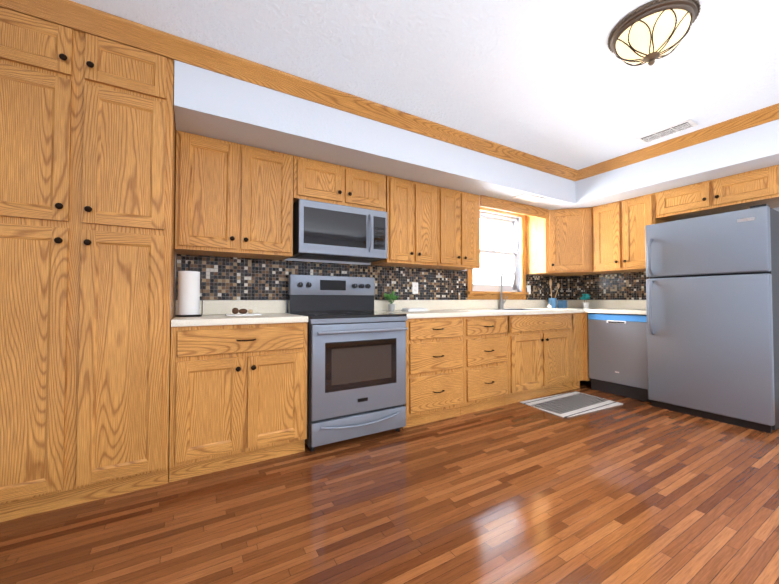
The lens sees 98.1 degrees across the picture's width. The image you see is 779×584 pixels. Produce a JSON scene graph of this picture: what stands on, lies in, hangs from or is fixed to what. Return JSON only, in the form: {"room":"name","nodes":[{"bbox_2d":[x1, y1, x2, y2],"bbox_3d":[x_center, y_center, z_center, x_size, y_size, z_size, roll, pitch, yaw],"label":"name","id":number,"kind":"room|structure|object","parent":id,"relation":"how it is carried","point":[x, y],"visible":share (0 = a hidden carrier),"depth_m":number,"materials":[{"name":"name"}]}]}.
{"room":"kitchen","nodes":[
{"label":"kitchen","id":0,"kind":"room"},
{"bbox_2d":[175,210,520,313],"bbox_3d":[0.075,-0.127,3.437,5.740,2.460,0.150,1,-1,-30],"label":"wall","id":1,"kind":"structure","parent":0,"point":[362,263],"depth_m":3.14,"materials":[{"name":"white paint"}]},
{"bbox_2d":[175,130,292,259],"bbox_3d":[-1.109,-0.649,2.455,0.744,0.760,0.356,1,-1,-30],"label":"upper cabinet","id":2,"kind":"object","parent":1,"relation":"attached to","point":[233,199],"visible":1,"depth_m":2.31,"materials":[{"name":"brown wood"}]},
{"bbox_2d":[0,0,579,179],"bbox_3d":[0.086,-1.329,2.610,4.590,0.091,0.072,1,-1,-30],"label":"crown molding","id":3,"kind":"structure","parent":1,"relation":"attached to","point":[85,19],"depth_m":2.05,"materials":[{"name":"brown wood"}]},
{"bbox_2d":[176,254,466,299],"bbox_3d":[-0.323,-0.090,3.111,2.782,0.328,0.005,1,-1,-30],"label":"backsplash","id":4,"kind":"structure","parent":1,"relation":"attached to","point":[227,278],"depth_m":2.79,"materials":[{"name":"tile"}]},
{"bbox_2d":[412,282,417,293],"bbox_3d":[0.264,-0.039,3.449,0.072,0.116,0.007,1,-1,-30],"label":"electrical outlet plate","id":5,"kind":"object","parent":4,"relation":"attached to","point":[414,287],"visible":1,"depth_m":3.44,"materials":[{"name":"white plastic"}]},
{"bbox_2d":[293,156,385,211],"bbox_3d":[-0.441,-0.861,2.853,0.798,0.320,0.356,1,-1,-30],"label":"upper cabinet","id":6,"kind":"object","parent":1,"relation":"attached to","point":[319,181],"visible":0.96,"depth_m":2.70,"materials":[{"name":"brown wood"}]},
{"bbox_2d":[290,199,386,262],"bbox_3d":[-0.421,-0.483,2.826,0.759,0.408,0.405,1,-1,-30],"label":"over-the-range microwave","id":7,"kind":"object","parent":6,"relation":"attached to","point":[328,231],"visible":1,"depth_m":2.67,"materials":[{"name":"silver metal"}]},
{"bbox_2d":[174,60,577,209],"bbox_3d":[0.292,-1.189,3.135,3.840,0.346,0.628,1,-1,-30],"label":"soffit","id":8,"kind":"structure","parent":1,"relation":"attached to","point":[210,104],"depth_m":2.45,"materials":[{"name":"white paint"}]},
{"bbox_2d":[512,193,547,202],"bbox_3d":[1.503,-1.001,3.612,0.380,0.010,0.150,1,-1,-30],"label":"panel","id":9,"kind":"object","parent":8,"relation":"attached to","point":[530,198],"visible":0.96,"depth_m":3.60,"materials":[{"name":"white plastic"}]},
{"bbox_2d":[371,176,437,267],"bbox_3d":[0.153,-0.633,3.197,0.556,0.760,0.356,1,-1,-30],"label":"upper cabinet","id":10,"kind":"object","parent":1,"relation":"attached to","point":[411,211],"visible":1,"depth_m":3.06,"materials":[{"name":"brown wood"}]},
{"bbox_2d":[423,186,479,269],"bbox_3d":[0.634,-0.627,3.480,0.555,0.760,0.356,1,-1,-30],"label":"upper cabinet","id":11,"kind":"object","parent":1,"relation":"attached to","point":[458,224],"visible":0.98,"depth_m":3.34,"materials":[{"name":"brown wood"}]},
{"bbox_2d":[480,195,547,218],"bbox_3d":[1.424,-0.942,3.791,1.108,0.115,0.020,1,-1,-30],"label":"valance board","id":12,"kind":"object","parent":11,"relation":"attached to","point":[506,205],"visible":0.86,"depth_m":3.74,"materials":[{"name":"brown wood"}]},
{"bbox_2d":[467,206,528,299],"bbox_3d":[1.287,-0.449,4.105,1.010,1.084,0.170,1,-1,-30],"label":"window","id":13,"kind":"structure","parent":1,"relation":"in","point":[513,253],"depth_m":4.20,"materials":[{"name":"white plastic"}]},
{"bbox_2d":[526,274,563,299],"bbox_3d":[2.083,-0.059,4.526,0.816,0.328,0.006,1,-1,-30],"label":"backsplash","id":14,"kind":"structure","parent":1,"relation":"attached to","point":[540,287],"depth_m":4.51,"materials":[{"name":"tile"}]},
{"bbox_2d":[527,285,530,293],"bbox_3d":[1.794,-0.027,4.348,0.072,0.116,0.007,1,-1,-30],"label":"switch plate","id":15,"kind":"object","parent":14,"relation":"attached to","point":[529,288],"visible":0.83,"depth_m":4.35,"materials":[{"name":"white plastic"}]},
{"bbox_2d":[525,207,611,275],"bbox_3d":[2.263,-0.609,4.271,0.827,0.760,0.645,1,-1,-30],"label":"upper cabinet","id":16,"kind":"object","parent":1,"relation":"attached to","point":[559,242],"visible":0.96,"depth_m":4.05,"materials":[{"name":"brown wood"}]},
{"bbox_2d":[564,271,649,299],"bbox_3d":[2.776,-0.066,4.202,0.005,0.328,1.267,1,-1,-30],"label":"backsplash","id":17,"kind":"structure","parent":1,"relation":"attached to","point":[630,285],"depth_m":4.24,"materials":[{"name":"tile"}]},
{"bbox_2d":[592,193,667,272],"bbox_3d":[2.720,-0.620,3.800,0.516,0.760,0.619,1,-1,-30],"label":"upper cabinet","id":18,"kind":"object","parent":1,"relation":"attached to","point":[618,236],"visible":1,"depth_m":3.69,"materials":[{"name":"brown wood"}]},
{"bbox_2d":[558,119,778,208],"bbox_3d":[3.494,-1.209,2.252,0.768,0.346,5.396,1,-1,-30],"label":"soffit","id":19,"kind":"structure","parent":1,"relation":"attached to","point":[757,147],"depth_m":3.00,"materials":[{"name":"white paint"}]},
{"bbox_2d":[572,103,778,180],"bbox_3d":[3.291,-1.348,1.772,0.072,0.091,4.768,1,-1,-30],"label":"crown molding","id":20,"kind":"structure","parent":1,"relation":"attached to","point":[771,113],"depth_m":2.93,"materials":[{"name":"brown wood"}]},
{"bbox_2d":[655,164,778,221],"bbox_3d":[3.098,-0.884,3.164,0.516,0.260,0.864,1,-1,-30],"label":"upper cabinet","id":21,"kind":"object","parent":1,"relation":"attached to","point":[742,191],"visible":1,"depth_m":3.02,"materials":[{"name":"brown wood"}]},
{"bbox_2d":[0,380,778,583],"bbox_3d":[1.482,1.100,1.018,5.740,0.100,5.700,1,-1,-30],"label":"floor","id":22,"kind":"structure","parent":0,"point":[632,491],"depth_m":1.61,"materials":[{"name":"brown wood"}]},
{"bbox_2d":[0,7,175,521],"bbox_3d":[-1.700,-0.159,1.916,0.798,2.457,0.666,1,-1,-30],"label":"pantry cabinet","id":23,"kind":"object","parent":22,"relation":"on","point":[87,203],"visible":1,"depth_m":1.68,"materials":[{"name":"brown wood"}]},
{"bbox_2d":[169,322,307,481],"bbox_3d":[-1.023,0.641,2.301,0.770,0.874,0.659,1,-1,-30],"label":"base cabinet","id":24,"kind":"object","parent":22,"relation":"on","point":[238,395],"visible":0.98,"depth_m":2.02,"materials":[{"name":"brown wood"}]},
{"bbox_2d":[171,300,307,326],"bbox_3d":[-1.030,0.131,2.324,0.770,0.145,0.632,1,-1,-30],"label":"countertop","id":25,"kind":"structure","parent":24,"relation":"on","point":[270,311],"depth_m":2.36,"materials":[{"name":"white stone"}]},
{"bbox_2d":[175,261,202,316],"bbox_3d":[-1.313,-0.023,2.218,0.153,0.367,0.150,1,-1,-30],"label":"paper towel holder","id":26,"kind":"object","parent":25,"relation":"on","point":[188,293],"visible":1,"depth_m":2.17,"materials":[{"name":"white paper"}]},
{"bbox_2d":[225,308,261,315],"bbox_3d":[-1.014,0.136,2.344,0.220,0.056,0.140,1,-1,-30],"label":"decorative tray","id":27,"kind":"object","parent":25,"relation":"on","point":[235,311],"visible":1,"depth_m":2.31,"materials":[{"name":"white ceramic"}]},
{"bbox_2d":[287,274,406,451],"bbox_3d":[-0.336,0.472,2.662,0.762,1.228,0.687,1,-1,-30],"label":"range","id":28,"kind":"object","parent":22,"relation":"on","point":[356,365],"visible":0.92,"depth_m":2.43,"materials":[{"name":"silver metal"}]},
{"bbox_2d":[402,317,463,428],"bbox_3d":[0.250,0.657,3.050,0.603,0.874,0.659,1,-1,-30],"label":"drawers","id":29,"kind":"object","parent":22,"relation":"on","point":[434,369],"visible":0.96,"depth_m":2.78,"materials":[{"name":"brown wood"}]},
{"bbox_2d":[460,315,507,414],"bbox_3d":[0.757,0.664,3.348,0.567,0.874,0.659,1,-1,-30],"label":"drawers","id":30,"kind":"object","parent":22,"relation":"on","point":[485,362],"visible":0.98,"depth_m":3.08,"materials":[{"name":"brown wood"}]},
{"bbox_2d":[505,313,573,404],"bbox_3d":[1.463,0.673,3.765,1.067,0.874,0.656,1,-1,-30],"label":"base cabinet","id":31,"kind":"object","parent":22,"relation":"on","point":[540,355],"visible":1,"depth_m":3.47,"materials":[{"name":"brown wood"}]},
{"bbox_2d":[374,268,582,318],"bbox_3d":[1.293,0.050,3.691,3.072,0.657,0.635,1,-1,-30],"label":"countertop","id":32,"kind":"structure","parent":31,"relation":"on","point":[437,308],"depth_m":3.59,"materials":[{"name":"white stone"}]},
{"bbox_2d":[384,291,398,311],"bbox_3d":[0.018,0.085,3.165,0.152,0.194,0.169,1,-1,-30],"label":"plant","id":33,"kind":"object","parent":32,"relation":"on","point":[391,298],"visible":1,"depth_m":3.14,"materials":[{"name":"green plant"}]},
{"bbox_2d":[401,308,428,311],"bbox_3d":[0.236,0.166,3.166,0.230,0.032,0.130,1,-1,-30],"label":"folded towel","id":34,"kind":"object","parent":32,"relation":"on","point":[413,309],"visible":1,"depth_m":3.11,"materials":[{"name":"white fabric"}]},
{"bbox_2d":[498,268,516,308],"bbox_3d":[1.393,-0.037,3.942,0.106,0.472,0.242,1,-1,-30],"label":"faucet","id":35,"kind":"object","parent":32,"relation":"on","point":[501,302],"depth_m":3.99,"materials":[{"name":"silver metal"}]},
{"bbox_2d":[548,279,559,307],"bbox_3d":[2.118,0.016,4.398,0.178,0.386,0.105,1,-1,-30],"label":"utensil crock","id":36,"kind":"object","parent":32,"relation":"on","point":[552,301],"visible":0.92,"depth_m":4.36,"materials":[{"name":"blue ceramic"}]},
{"bbox_2d":[557,300,566,307],"bbox_3d":[2.276,0.160,4.453,0.090,0.100,0.080,1,-1,-30],"label":"box","id":37,"kind":"object","parent":32,"relation":"on","point":[561,303],"visible":1,"depth_m":4.42,"materials":[{"name":"blue"}]},
{"bbox_2d":[580,282,590,307],"bbox_3d":[2.500,0.036,4.322,0.138,0.341,0.127,1,-1,-30],"label":"plant","id":38,"kind":"object","parent":32,"relation":"on","point":[584,298],"visible":1,"depth_m":4.29,"materials":[{"name":"teal plant"}]},
{"bbox_2d":[520,391,622,417],"bbox_3d":[1.790,1.096,3.334,0.860,0.008,0.500,1,-1,-26],"label":"mat","id":39,"kind":"object","parent":22,"relation":"on","point":[569,404],"visible":0.98,"depth_m":3.31,"materials":[{"name":"grey fabric"}]},
{"bbox_2d":[570,313,589,389],"bbox_3d":[2.273,0.684,4.244,0.809,0.874,0.652,1,-1,-30],"label":"base cabinet","id":40,"kind":"object","parent":22,"relation":"on","point":[580,349],"visible":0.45,"depth_m":3.86,"materials":[{"name":"brown wood"}]},
{"bbox_2d":[583,300,646,314],"bbox_3d":[2.655,0.162,3.757,0.655,0.145,0.630,1,-1,-30],"label":"countertop","id":41,"kind":"structure","parent":40,"relation":"on","point":[638,307],"depth_m":3.99,"materials":[{"name":"white stone"}]},
{"bbox_2d":[588,313,650,401],"bbox_3d":[2.668,0.671,3.738,0.606,0.866,0.596,1,-1,-30],"label":"dishwasher","id":42,"kind":"object","parent":22,"relation":"on","point":[617,345],"visible":0.75,"depth_m":3.57,"materials":[{"name":"silver metal"}]},
{"bbox_2d":[645,204,778,433],"bbox_3d":[2.963,0.212,3.084,0.752,1.765,0.818,1,-1,-30],"label":"refrigerator","id":43,"kind":"object","parent":22,"relation":"on","point":[712,296],"visible":1,"depth_m":2.84,"materials":[{"name":"silver metal"}]},
{"bbox_2d":[70,0,778,169],"bbox_3d":[1.482,-1.460,1.074,5.740,0.100,5.700,1,-1,-30],"label":"ceiling","id":44,"kind":"structure","parent":0,"point":[558,82],"depth_m":2.02,"materials":[{"name":"white paint"}]},
{"bbox_2d":[607,0,700,65],"bbox_3d":[1.371,-1.289,1.771,0.383,0.208,0.385,1,-1,-30],"label":"flush-mount light fixture","id":45,"kind":"object","parent":44,"relation":"attached to","point":[650,32],"visible":1,"depth_m":1.69,"materials":[{"name":"white glass"}]},
{"bbox_2d":[636,119,697,142],"bbox_3d":[2.362,-1.363,2.889,0.160,0.012,0.380,1,-1,-30],"label":"ceiling vent","id":46,"kind":"object","parent":44,"relation":"in","point":[676,128],"visible":1,"depth_m":2.87,"materials":[{"name":"white plastic"}]},
{"label":"outside","id":47,"kind":"structure","parent":0,"visible":0},
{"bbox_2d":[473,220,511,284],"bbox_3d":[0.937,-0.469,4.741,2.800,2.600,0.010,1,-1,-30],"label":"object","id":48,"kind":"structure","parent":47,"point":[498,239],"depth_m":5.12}
]}

